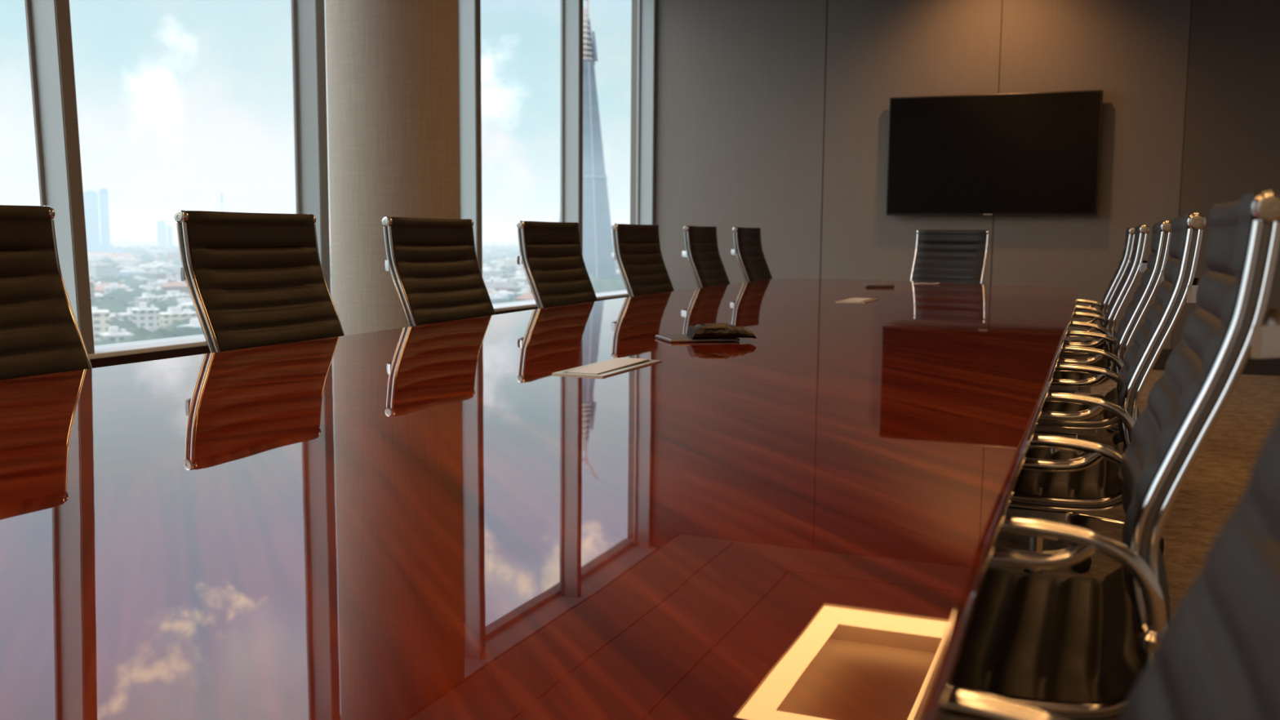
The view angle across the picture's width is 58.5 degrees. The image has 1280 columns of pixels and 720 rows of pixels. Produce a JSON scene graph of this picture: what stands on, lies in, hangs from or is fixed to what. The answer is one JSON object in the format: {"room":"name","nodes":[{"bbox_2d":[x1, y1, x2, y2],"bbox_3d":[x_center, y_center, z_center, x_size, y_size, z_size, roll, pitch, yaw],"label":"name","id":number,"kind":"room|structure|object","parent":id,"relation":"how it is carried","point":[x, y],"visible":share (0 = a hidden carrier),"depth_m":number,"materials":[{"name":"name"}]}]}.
{"room":"conference room","nodes":[
{"label":"conference room","id":0,"kind":"room"},
{"bbox_2d":[89,295,628,368],"bbox_3d":[-2.431,0.239,4.811,0.269,0.493,12.730,3,7,22],"label":"wall","id":1,"kind":"structure","parent":0,"point":[138,357],"depth_m":5.10,"materials":[{"name":"brown wood"}]},
{"bbox_2d":[24,0,94,354],"bbox_3d":[-2.096,-1.520,5.269,0.165,2.945,1.688,3,7,22],"label":"window","id":2,"kind":"structure","parent":1,"relation":"in","point":[48,22],"depth_m":4.63,"materials":[{"name":"grey metal"}]},
{"bbox_2d":[290,0,330,293],"bbox_3d":[-1.466,-1.681,6.780,0.165,2.945,1.638,3,7,22],"label":"window","id":3,"kind":"structure","parent":1,"relation":"in","point":[308,16],"depth_m":6.08,"materials":[{"name":"grey metal"}]},
{"bbox_2d":[88,289,628,359],"bbox_3d":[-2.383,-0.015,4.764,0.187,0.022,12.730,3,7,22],"label":"trim","id":4,"kind":"structure","parent":1,"relation":"on","point":[120,350],"depth_m":5.21,"materials":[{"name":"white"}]},
{"bbox_2d":[458,0,482,275],"bbox_3d":[-0.856,-1.838,8.245,0.165,2.945,1.588,3,7,22],"label":"window","id":5,"kind":"structure","parent":1,"relation":"in","point":[469,11],"depth_m":7.54,"materials":[{"name":"grey metal"}]},
{"bbox_2d":[560,0,582,255],"bbox_3d":[-0.257,-1.991,9.682,0.165,2.945,1.578,3,7,22],"label":"window","id":6,"kind":"structure","parent":1,"relation":"in","point":[571,11],"depth_m":8.97,"materials":[{"name":"grey metal"}]},
{"bbox_2d":[630,0,1279,349],"bbox_3d":[3.061,-1.771,9.288,6.775,3.600,0.106,3,7,22],"label":"wall","id":7,"kind":"structure","parent":0,"point":[772,116],"depth_m":9.47,"materials":[{"name":"grey paint"}]},
{"bbox_2d":[635,0,656,224],"bbox_3d":[0.059,-2.072,10.440,0.165,2.945,0.108,3,7,22],"label":"window","id":8,"kind":"structure","parent":7,"relation":"in","point":[646,9],"depth_m":10.38,"materials":[{"name":"grey metal"}]},
{"bbox_2d":[885,89,1103,215],"bbox_3d":[2.849,-1.662,9.281,1.650,0.970,0.094,3,7,22],"label":"television","id":9,"kind":"object","parent":7,"relation":"attached to","point":[1029,153],"visible":1,"depth_m":9.22,"materials":[{"name":"black"}]},
{"bbox_2d":[1096,346,1279,376],"bbox_3d":[3.139,-0.055,9.380,6.530,0.170,0.012,3,7,22],"label":"baseboard","id":10,"kind":"structure","parent":7,"relation":"attached to","point":[1262,366],"depth_m":8.73,"materials":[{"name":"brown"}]},
{"bbox_2d":[939,369,1279,719],"bbox_3d":[0.610,0.665,3.643,6.775,0.050,12.830,3,7,22],"label":"floor","id":11,"kind":"structure","parent":0,"point":[1218,478],"depth_m":4.67,"materials":[{"name":"brown carpet"}]},
{"bbox_2d":[0,204,92,380],"bbox_3d":[-1.175,0.228,2.302,0.688,1.083,0.676,3,7,22],"label":"office chair","id":12,"kind":"object","parent":11,"relation":"on","point":[40,334],"visible":0.24,"depth_m":2.49,"materials":[{"name":"black leather"}]},
{"bbox_2d":[174,209,344,353],"bbox_3d":[-0.820,0.135,3.179,0.704,1.083,0.680,3,7,21],"label":"office chair","id":13,"kind":"object","parent":11,"relation":"on","point":[253,280],"visible":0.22,"depth_m":3.16,"materials":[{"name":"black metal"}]},
{"bbox_2d":[325,0,460,335],"bbox_3d":[-1.240,-1.369,5.760,0.650,3.500,0.650,3,7,22],"label":"pillar","id":14,"kind":"structure","parent":11,"relation":"on","point":[393,65],"depth_m":5.52,"materials":[{"name":"beige paint"}]},
{"bbox_2d":[382,216,495,326],"bbox_3d":[-0.514,0.041,4.053,0.680,1.083,0.680,3,7,22],"label":"office chair","id":15,"kind":"object","parent":11,"relation":"on","point":[433,264],"visible":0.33,"depth_m":4.07,"materials":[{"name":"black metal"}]},
{"bbox_2d":[0,278,1077,719],"bbox_3d":[0.344,0.251,3.748,2.045,0.747,8.300,3,7,22],"label":"table","id":16,"kind":"object","parent":11,"relation":"on","point":[576,511],"visible":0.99,"depth_m":1.20,"materials":[{"name":"brown wood"}]},
{"bbox_2d":[654,333,739,342],"bbox_3d":[0.158,-0.061,3.172,0.200,0.009,0.150,-1,7,-15],"label":"tablet computer","id":17,"kind":"object","parent":16,"relation":"on","point":[670,338],"visible":0.7,"depth_m":3.11,"materials":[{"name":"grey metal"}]},
{"bbox_2d":[686,323,756,338],"bbox_3d":[0.222,-0.081,3.134,0.175,0.040,0.126,0,6,-7],"label":"pouch","id":18,"kind":"object","parent":17,"relation":"on","point":[707,330],"visible":1,"depth_m":3.09,"materials":[{"name":"black leather"}]},
{"bbox_2d":[863,284,893,287],"bbox_3d":[1.361,-0.422,6.507,0.170,0.018,0.044,-1,6,-10],"label":"remote control","id":19,"kind":"object","parent":16,"relation":"on","point":[867,285],"visible":1,"depth_m":6.49,"materials":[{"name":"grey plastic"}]},
{"bbox_2d":[914,282,939,284],"bbox_3d":[1.760,-0.470,7.011,0.150,0.007,0.090,2,6,14],"label":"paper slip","id":20,"kind":"object","parent":16,"relation":"on","point":[922,282],"visible":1,"depth_m":6.98,"materials":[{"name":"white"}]},
{"bbox_2d":[516,220,597,308],"bbox_3d":[-0.130,-0.059,4.992,0.707,1.083,0.688,3,7,22],"label":"office chair","id":21,"kind":"object","parent":11,"relation":"on","point":[551,257],"visible":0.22,"depth_m":4.99,"materials":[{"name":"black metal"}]},
{"bbox_2d":[611,223,674,297],"bbox_3d":[0.213,-0.160,5.934,0.662,1.083,0.688,3,7,23],"label":"office chair","id":22,"kind":"object","parent":11,"relation":"on","point":[637,255],"visible":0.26,"depth_m":5.93,"materials":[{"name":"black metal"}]},
{"bbox_2d":[681,225,729,288],"bbox_3d":[0.631,-0.265,6.915,0.683,1.083,0.677,3,7,21],"label":"office chair","id":23,"kind":"object","parent":11,"relation":"on","point":[702,251],"visible":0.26,"depth_m":6.88,"materials":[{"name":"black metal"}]},
{"bbox_2d":[730,226,772,282],"bbox_3d":[1.002,-0.357,7.785,0.707,1.083,0.689,3,7,22],"label":"office chair","id":24,"kind":"object","parent":11,"relation":"on","point":[748,251],"visible":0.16,"depth_m":7.77,"materials":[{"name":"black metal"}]},
{"bbox_2d":[910,229,990,284],"bbox_3d":[2.188,-0.409,8.344,0.678,1.083,0.696,5,8,34],"label":"office chair","id":25,"kind":"object","parent":11,"relation":"on","point":[954,256],"visible":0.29,"depth_m":8.50,"materials":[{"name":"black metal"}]},
{"bbox_2d":[1027,224,1149,455],"bbox_3d":[1.794,-0.026,4.836,0.686,1.083,0.683,3,7,22],"label":"office chair","id":26,"kind":"object","parent":11,"relation":"on","point":[1137,264],"visible":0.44,"depth_m":4.52,"materials":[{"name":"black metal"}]},
{"bbox_2d":[1058,226,1144,444],"bbox_3d":[2.201,-0.141,5.912,0.706,1.083,0.688,3,7,22],"label":"office chair","id":27,"kind":"object","parent":11,"relation":"on","point":[1119,273],"visible":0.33,"depth_m":5.59,"materials":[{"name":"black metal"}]},
{"bbox_2d":[1033,220,1171,573],"bbox_3d":[1.421,0.084,3.808,0.660,1.083,0.691,3,7,22],"label":"office chair","id":28,"kind":"object","parent":11,"relation":"on","point":[1151,277],"visible":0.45,"depth_m":3.53,"materials":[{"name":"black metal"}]},
{"bbox_2d":[1004,213,1206,576],"bbox_3d":[0.962,0.196,2.754,0.720,1.083,0.683,3,7,22],"label":"office chair","id":29,"kind":"object","parent":11,"relation":"on","point":[1051,496],"visible":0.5,"depth_m":2.49,"materials":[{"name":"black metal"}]},
{"bbox_2d":[941,414,1279,719],"bbox_3d":[0.055,0.428,0.575,0.687,1.083,0.676,3,7,22],"label":"office chair","id":30,"kind":"object","parent":11,"relation":"on","point":[1217,656],"visible":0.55,"depth_m":0.63,"materials":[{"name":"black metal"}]},
{"bbox_2d":[949,191,1279,719],"bbox_3d":[0.517,0.315,1.644,0.696,1.083,0.678,3,7,22],"label":"office chair","id":31,"kind":"object","parent":11,"relation":"on","point":[1073,648],"visible":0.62,"depth_m":1.42,"materials":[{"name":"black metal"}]},
{"label":"outside","id":32,"kind":"structure","parent":0,"visible":0},
{"bbox_2d":[99,233,519,247],"bbox_3d":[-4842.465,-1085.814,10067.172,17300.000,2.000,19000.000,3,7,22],"label":"ground","id":33,"kind":"structure","parent":32,"point":[117,240],"depth_m":7773.34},
{"bbox_2d":[88,278,94,301],"bbox_3d":[-393.761,-44.884,800.992,20.684,29.532,11.720,-3,7,-32],"label":"building","id":34,"kind":"structure","parent":33,"relation":"on","point":[91,282],"depth_m":800.72,"materials":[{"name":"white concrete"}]},
{"bbox_2d":[88,257,100,265],"bbox_3d":[-640.118,-103.285,1310.402,36.750,30.107,31.819,-2,7,-18],"label":"building","id":35,"kind":"structure","parent":33,"relation":"on","point":[90,260],"depth_m":1307.33,"materials":[{"name":"white concrete"}]},
{"bbox_2d":[87,254,104,259],"bbox_3d":[-896.339,-162.283,1869.108,36.437,20.921,29.134,-2,7,-24],"label":"building","id":36,"kind":"structure","parent":33,"relation":"on","point":[100,257],"depth_m":1860.81,"materials":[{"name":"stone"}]},
{"bbox_2d":[92,280,100,286],"bbox_3d":[-483.895,-62.006,1007.003,27.701,17.008,17.476,1,6,2],"label":"building","id":37,"kind":"structure","parent":33,"relation":"on","point":[98,282],"depth_m":1003.10,"materials":[{"name":"white concrete"}]},
{"bbox_2d":[94,292,103,302],"bbox_3d":[-423.266,-45.451,873.643,28.459,14.279,21.208,-1,6,-10],"label":"building","id":38,"kind":"structure","parent":33,"relation":"on","point":[97,295],"depth_m":871.08,"materials":[{"name":"concrete"}]},
{"bbox_2d":[87,250,112,257],"bbox_3d":[-1011.533,-193.142,2136.675,58.940,21.822,21.466,1,6,8],"label":"building","id":39,"kind":"structure","parent":33,"relation":"on","point":[105,254],"depth_m":2129.27,"materials":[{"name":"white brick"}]},
{"bbox_2d":[91,306,110,342],"bbox_3d":[-262.248,-12.249,528.929,30.985,26.354,17.912,-3,7,-28],"label":"building","id":40,"kind":"structure","parent":33,"relation":"on","point":[100,318],"depth_m":530.28,"materials":[{"name":"white concrete"}]},
{"bbox_2d":[88,262,117,279],"bbox_3d":[-538.726,-82.307,1131.860,16.831,29.142,42.800,2,6,13],"label":"building","id":41,"kind":"structure","parent":33,"relation":"on","point":[97,270],"depth_m":1130.57,"materials":[{"name":"stone"}]},
{"bbox_2d":[83,188,123,253],"bbox_3d":[-1106.185,-277.885,2336.509,85.000,145.000,40.000,-2,7,-25],"label":"tower block","id":42,"kind":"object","parent":33,"relation":"on","point":[90,197],"visible":0.71,"depth_m":2324.88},
{"bbox_2d":[93,280,126,294],"bbox_3d":[-445.329,-57.499,962.569,30.042,18.409,21.890,1,6,7],"label":"building","id":43,"kind":"structure","parent":33,"relation":"on","point":[99,288],"depth_m":958.10,"materials":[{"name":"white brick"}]},
{"bbox_2d":[109,312,116,320],"bbox_3d":[-322.045,-23.011,685.777,21.725,12.444,17.244,-3,7,-29],"label":"building","id":44,"kind":"structure","parent":33,"relation":"on","point":[112,316],"depth_m":686.39,"materials":[{"name":"white concrete"}]},
{"bbox_2d":[98,326,133,342],"bbox_3d":[-235.438,-6.112,515.238,12.296,17.592,17.954,-4,8,-35],"label":"building","id":45,"kind":"structure","parent":33,"relation":"on","point":[113,335],"depth_m":512.96,"materials":[{"name":"stone"}]},
{"bbox_2d":[103,282,129,294],"bbox_3d":[-423.759,-53.189,925.591,18.403,18.287,19.920,-2,7,-20],"label":"building","id":46,"kind":"structure","parent":33,"relation":"on","point":[113,286],"depth_m":922.52,"materials":[{"name":"concrete"}]},
{"bbox_2d":[105,251,137,258],"bbox_3d":[-810.622,-155.918,1789.899,46.984,27.013,33.654,0,6,-6],"label":"building","id":47,"kind":"structure","parent":33,"relation":"on","point":[114,255],"depth_m":1782.77,"materials":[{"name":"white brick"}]},
{"bbox_2d":[116,265,128,269],"bbox_3d":[-652.638,-110.861,1441.370,32.738,16.307,30.049,5,8,36],"label":"building","id":48,"kind":"structure","parent":33,"relation":"on","point":[121,266],"depth_m":1435.64,"materials":[{"name":"stone"}]},
{"bbox_2d":[115,307,135,321],"bbox_3d":[-282.333,-20.502,642.163,17.763,17.654,16.804,-5,8,-39],"label":"building","id":49,"kind":"structure","parent":33,"relation":"on","point":[129,315],"depth_m":636.52,"materials":[{"name":"stone"}]},
{"bbox_2d":[110,257,142,266],"bbox_3d":[-720.890,-132.983,1605.086,35.605,23.339,27.389,-4,8,-37],"label":"building","id":50,"kind":"structure","parent":33,"relation":"on","point":[126,261],"depth_m":1595.53,"materials":[{"name":"white concrete"}]},
{"bbox_2d":[120,276,156,282],"bbox_3d":[-460.790,-68.031,1058.394,38.879,18.126,17.922,4,7,32],"label":"building","id":51,"kind":"structure","parent":33,"relation":"on","point":[140,278],"depth_m":1056.64,"materials":[{"name":"stone"}]},
{"bbox_2d":[117,268,166,278],"bbox_3d":[-536.492,-88.273,1229.386,45.672,19.704,39.964,-1,6,-13],"label":"building","id":52,"kind":"structure","parent":33,"relation":"on","point":[137,272],"depth_m":1220.35,"materials":[{"name":"white concrete"}]},
{"bbox_2d":[127,285,160,291],"bbox_3d":[-382.345,-49.090,893.728,29.857,17.795,37.283,-3,7,-30],"label":"building","id":53,"kind":"structure","parent":33,"relation":"on","point":[146,287],"depth_m":892.17,"materials":[{"name":"white concrete"}]},
{"bbox_2d":[131,302,159,330],"bbox_3d":[-257.640,-18.051,596.532,13.017,23.173,20.540,-2,7,-25],"label":"building","id":54,"kind":"structure","parent":33,"relation":"on","point":[148,318],"depth_m":592.58,"materials":[{"name":"concrete"}]},
{"bbox_2d":[133,292,163,306],"bbox_3d":[-327.533,-35.219,764.586,17.041,19.381,13.649,4,7,32],"label":"building","id":55,"kind":"structure","parent":33,"relation":"on","point":[146,297],"depth_m":761.63,"materials":[{"name":"concrete"}]},
{"bbox_2d":[127,263,171,269],"bbox_3d":[-605.326,-108.733,1410.947,41.207,19.517,29.700,2,6,12],"label":"building","id":56,"kind":"structure","parent":33,"relation":"on","point":[151,266],"depth_m":1404.96,"materials":[{"name":"white concrete"}]},
{"bbox_2d":[133,249,168,254],"bbox_3d":[-1050.952,-228.213,2462.193,63.185,19.674,45.464,0,6,-1],"label":"building","id":57,"kind":"structure","parent":33,"relation":"on","point":[153,251],"depth_m":2448.08,"materials":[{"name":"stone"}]},
{"bbox_2d":[140,267,165,279],"bbox_3d":[-497.412,-82.820,1168.129,19.942,22.911,14.366,2,6,13],"label":"building","id":58,"kind":"structure","parent":33,"relation":"on","point":[157,273],"depth_m":1163.61,"materials":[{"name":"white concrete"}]},
{"bbox_2d":[147,260,171,265],"bbox_3d":[-644.844,-123.095,1533.700,18.901,20.557,23.306,6,8,40],"label":"building","id":59,"kind":"structure","parent":33,"relation":"on","point":[156,262],"depth_m":1527.67,"materials":[{"name":"white concrete"}]},
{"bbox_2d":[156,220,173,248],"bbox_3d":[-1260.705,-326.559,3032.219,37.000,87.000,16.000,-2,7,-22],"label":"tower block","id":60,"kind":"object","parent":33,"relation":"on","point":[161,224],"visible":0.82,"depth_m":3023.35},
{"bbox_2d":[146,279,183,288],"bbox_3d":[-406.147,-59.933,985.097,34.638,18.968,21.185,-2,7,-21],"label":"building","id":61,"kind":"structure","parent":33,"relation":"on","point":[160,282],"depth_m":978.19,"materials":[{"name":"stone"}]},
{"bbox_2d":[159,269,173,278],"bbox_3d":[-567.490,-99.070,1346.175,16.006,15.103,33.577,2,6,12],"label":"building","id":62,"kind":"structure","parent":33,"relation":"on","point":[168,273],"depth_m":1352.45,"materials":[{"name":"white concrete"}]},
{"bbox_2d":[156,263,182,274],"bbox_3d":[-617.520,-116.540,1486.664,34.377,18.269,33.533,5,8,35],"label":"building","id":63,"kind":"structure","parent":33,"relation":"on","point":[175,268],"depth_m":1480.67,"materials":[{"name":"stone"}]},
{"bbox_2d":[155,290,191,300],"bbox_3d":[-328.594,-38.945,800.957,13.876,18.813,34.118,3,7,22],"label":"building","id":64,"kind":"structure","parent":33,"relation":"on","point":[174,295],"depth_m":800.62,"materials":[{"name":"white concrete"}]},
{"bbox_2d":[167,246,180,262],"bbox_3d":[-762.045,-171.762,1901.185,41.611,34.968,30.842,-1,7,-16],"label":"building","id":65,"kind":"structure","parent":33,"relation":"on","point":[174,254],"depth_m":1884.59,"materials":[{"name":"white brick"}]},
{"bbox_2d":[160,279,190,294],"bbox_3d":[-353.375,-49.850,873.750,22.566,24.156,13.406,-4,8,-34],"label":"building","id":66,"kind":"structure","parent":33,"relation":"on","point":[182,286],"depth_m":868.75,"materials":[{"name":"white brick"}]},
{"bbox_2d":[165,272,184,281],"bbox_3d":[-427.932,-70.237,1061.225,20.607,22.436,19.262,4,7,29],"label":"building","id":67,"kind":"structure","parent":33,"relation":"on","point":[175,277],"depth_m":1055.09,"materials":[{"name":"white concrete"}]},
{"bbox_2d":[159,306,197,328],"bbox_3d":[-250.794,-19.084,623.494,20.199,19.442,19.903,-5,8,-42],"label":"building","id":68,"kind":"structure","parent":33,"relation":"on","point":[173,314],"depth_m":619.20,"materials":[{"name":"white concrete"}]},
{"bbox_2d":[177,297,192,303],"bbox_3d":[-308.417,-33.985,773.233,23.943,15.351,25.680,3,7,22],"label":"building","id":69,"kind":"structure","parent":33,"relation":"on","point":[183,300],"depth_m":773.24,"materials":[{"name":"white concrete"}]},
{"bbox_2d":[177,303,193,306],"bbox_3d":[-288.370,-29.074,738.213,38.172,13.581,29.146,-2,7,-20],"label":"building","id":70,"kind":"structure","parent":33,"relation":"on","point":[179,304],"depth_m":736.22,"materials":[{"name":"white concrete"}]},
{"bbox_2d":[176,318,203,332],"bbox_3d":[-216.497,-11.062,560.160,17.915,17.918,16.949,2,6,13],"label":"building","id":71,"kind":"structure","parent":33,"relation":"on","point":[194,322],"depth_m":559.13,"materials":[{"name":"white concrete"}]},
{"bbox_2d":[220,192,223,211],"bbox_3d":[-1227.356,-404.624,3360.131,12.000,171.000,10.000,-2,7,-20],"label":"spire tower","id":72,"kind":"structure","parent":33,"relation":"on","point":[221,194],"depth_m":3351.45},
{"bbox_2d":[88,243,626,345],"bbox_3d":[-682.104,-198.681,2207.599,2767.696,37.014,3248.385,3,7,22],"label":"city buildings","id":73,"kind":"structure","parent":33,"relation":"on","point":[108,301],"depth_m":860.72},
{"bbox_2d":[482,272,487,279],"bbox_3d":[-180.405,-90.596,1291.580,18.705,16.608,28.910,-1,6,-9],"label":"building","id":74,"kind":"structure","parent":33,"relation":"on","point":[484,277],"depth_m":1280.17,"materials":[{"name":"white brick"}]},
{"bbox_2d":[482,263,489,267],"bbox_3d":[-234.761,-133.451,1670.737,27.940,17.952,15.666,1,6,9],"label":"building","id":75,"kind":"structure","parent":33,"relation":"on","point":[483,264],"depth_m":1661.92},
{"bbox_2d":[482,251,493,259],"bbox_3d":[-279.753,-179.864,2043.499,33.036,27.921,36.018,0,6,-1],"label":"building","id":76,"kind":"structure","parent":33,"relation":"on","point":[484,255],"depth_m":2030.77,"materials":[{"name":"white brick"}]},
{"bbox_2d":[483,249,502,257],"bbox_3d":[-291.110,-203.094,2252.514,26.114,28.187,27.882,-5,8,-39],"label":"building","id":77,"kind":"structure","parent":33,"relation":"on","point":[494,253],"depth_m":2242.92,"materials":[{"name":"concrete"}]},
{"bbox_2d":[482,267,509,278],"bbox_3d":[-171.814,-98.746,1350.772,30.865,20.002,38.470,-5,8,-42],"label":"building","id":78,"kind":"structure","parent":33,"relation":"on","point":[490,272],"depth_m":1343.73,"materials":[{"name":"concrete"}]},
{"bbox_2d":[488,293,509,303],"bbox_3d":[-103.687,-37.556,805.907,22.250,18.691,18.244,-6,9,-44],"label":"building","id":79,"kind":"structure","parent":33,"relation":"on","point":[495,299],"depth_m":804.63,"materials":[{"name":"grey glass"}]},
{"bbox_2d":[483,276,515,286],"bbox_3d":[-129.131,-65.663,1050.678,25.448,20.594,34.842,-3,7,-26],"label":"building","id":80,"kind":"structure","parent":33,"relation":"on","point":[495,278],"depth_m":1048.29,"materials":[{"name":"concrete"}]},
{"bbox_2d":[492,290,508,297],"bbox_3d":[-104.863,-41.425,841.706,15.193,18.531,17.097,0,6,-5],"label":"building","id":81,"kind":"structure","parent":33,"relation":"on","point":[495,292],"depth_m":840.58,"materials":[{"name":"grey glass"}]},
{"bbox_2d":[485,279,515,292],"bbox_3d":[-120.692,-58.940,986.770,26.890,21.351,19.563,-1,6,-11],"label":"building","id":82,"kind":"structure","parent":33,"relation":"on","point":[497,286],"depth_m":979.98,"materials":[{"name":"white concrete"}]},
{"bbox_2d":[488,288,513,297],"bbox_3d":[-121.602,-50.988,943.675,37.053,14.957,34.022,-2,7,-18],"label":"building","id":83,"kind":"structure","parent":33,"relation":"on","point":[510,294],"depth_m":942.55,"materials":[{"name":"grey glass"}]},
{"bbox_2d":[497,271,515,277],"bbox_3d":[-134.171,-79.993,1171.868,21.593,22.486,15.591,-2,7,-22],"label":"building","id":84,"kind":"structure","parent":33,"relation":"on","point":[513,274],"depth_m":1168.31,"materials":[{"name":"white concrete"}]},
{"bbox_2d":[496,257,523,268],"bbox_3d":[-179.353,-131.972,1621.260,47.438,26.753,16.940,-6,9,-44],"label":"building","id":85,"kind":"structure","parent":33,"relation":"on","point":[508,262],"depth_m":1607.65,"materials":[{"name":"white concrete"}]},
{"bbox_2d":[507,274,528,284],"bbox_3d":[-116.299,-72.407,1110.583,18.959,21.109,40.012,3,7,19],"label":"building","id":86,"kind":"structure","parent":33,"relation":"on","point":[520,278],"depth_m":1103.03,"materials":[{"name":"stone"}]},
{"bbox_2d":[515,270,525,274],"bbox_3d":[-124.738,-85.439,1229.201,30.466,20.925,23.567,7,9,44],"label":"building","id":87,"kind":"structure","parent":33,"relation":"on","point":[520,272],"depth_m":1225.58,"materials":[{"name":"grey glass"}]},
{"bbox_2d":[515,283,526,287],"bbox_3d":[-103.646,-60.092,1022.939,25.387,16.011,36.776,3,7,20],"label":"building","id":88,"kind":"structure","parent":33,"relation":"on","point":[519,285],"depth_m":1023.88,"materials":[{"name":"concrete"}]},
{"bbox_2d":[512,288,529,296],"bbox_3d":[-89.667,-47.122,899.415,17.182,17.483,33.748,1,6,8],"label":"building","id":89,"kind":"structure","parent":33,"relation":"on","point":[523,291],"depth_m":898.51,"materials":[{"name":"white concrete"}]},
{"bbox_2d":[515,289,534,301],"bbox_3d":[-68.885,-40.570,825.363,38.890,21.002,16.750,-3,7,-30],"label":"building","id":90,"kind":"structure","parent":33,"relation":"on","point":[529,295],"depth_m":815.21,"materials":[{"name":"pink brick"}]},
{"bbox_2d":[520,284,531,289],"bbox_3d":[-87.472,-54.044,945.918,17.775,21.106,29.781,3,7,19],"label":"building","id":91,"kind":"structure","parent":33,"relation":"on","point":[526,286],"depth_m":940.48,"materials":[{"name":"stone"}]},
{"bbox_2d":[559,8,616,280],"bbox_3d":[-60.611,-232.778,1270.306,75.183,306.107,75.968,0,6,-3],"label":"skyscraper","id":92,"kind":"structure","parent":33,"relation":"on","point":[597,238],"depth_m":1253.26,"materials":[{"name":"blue glass"}]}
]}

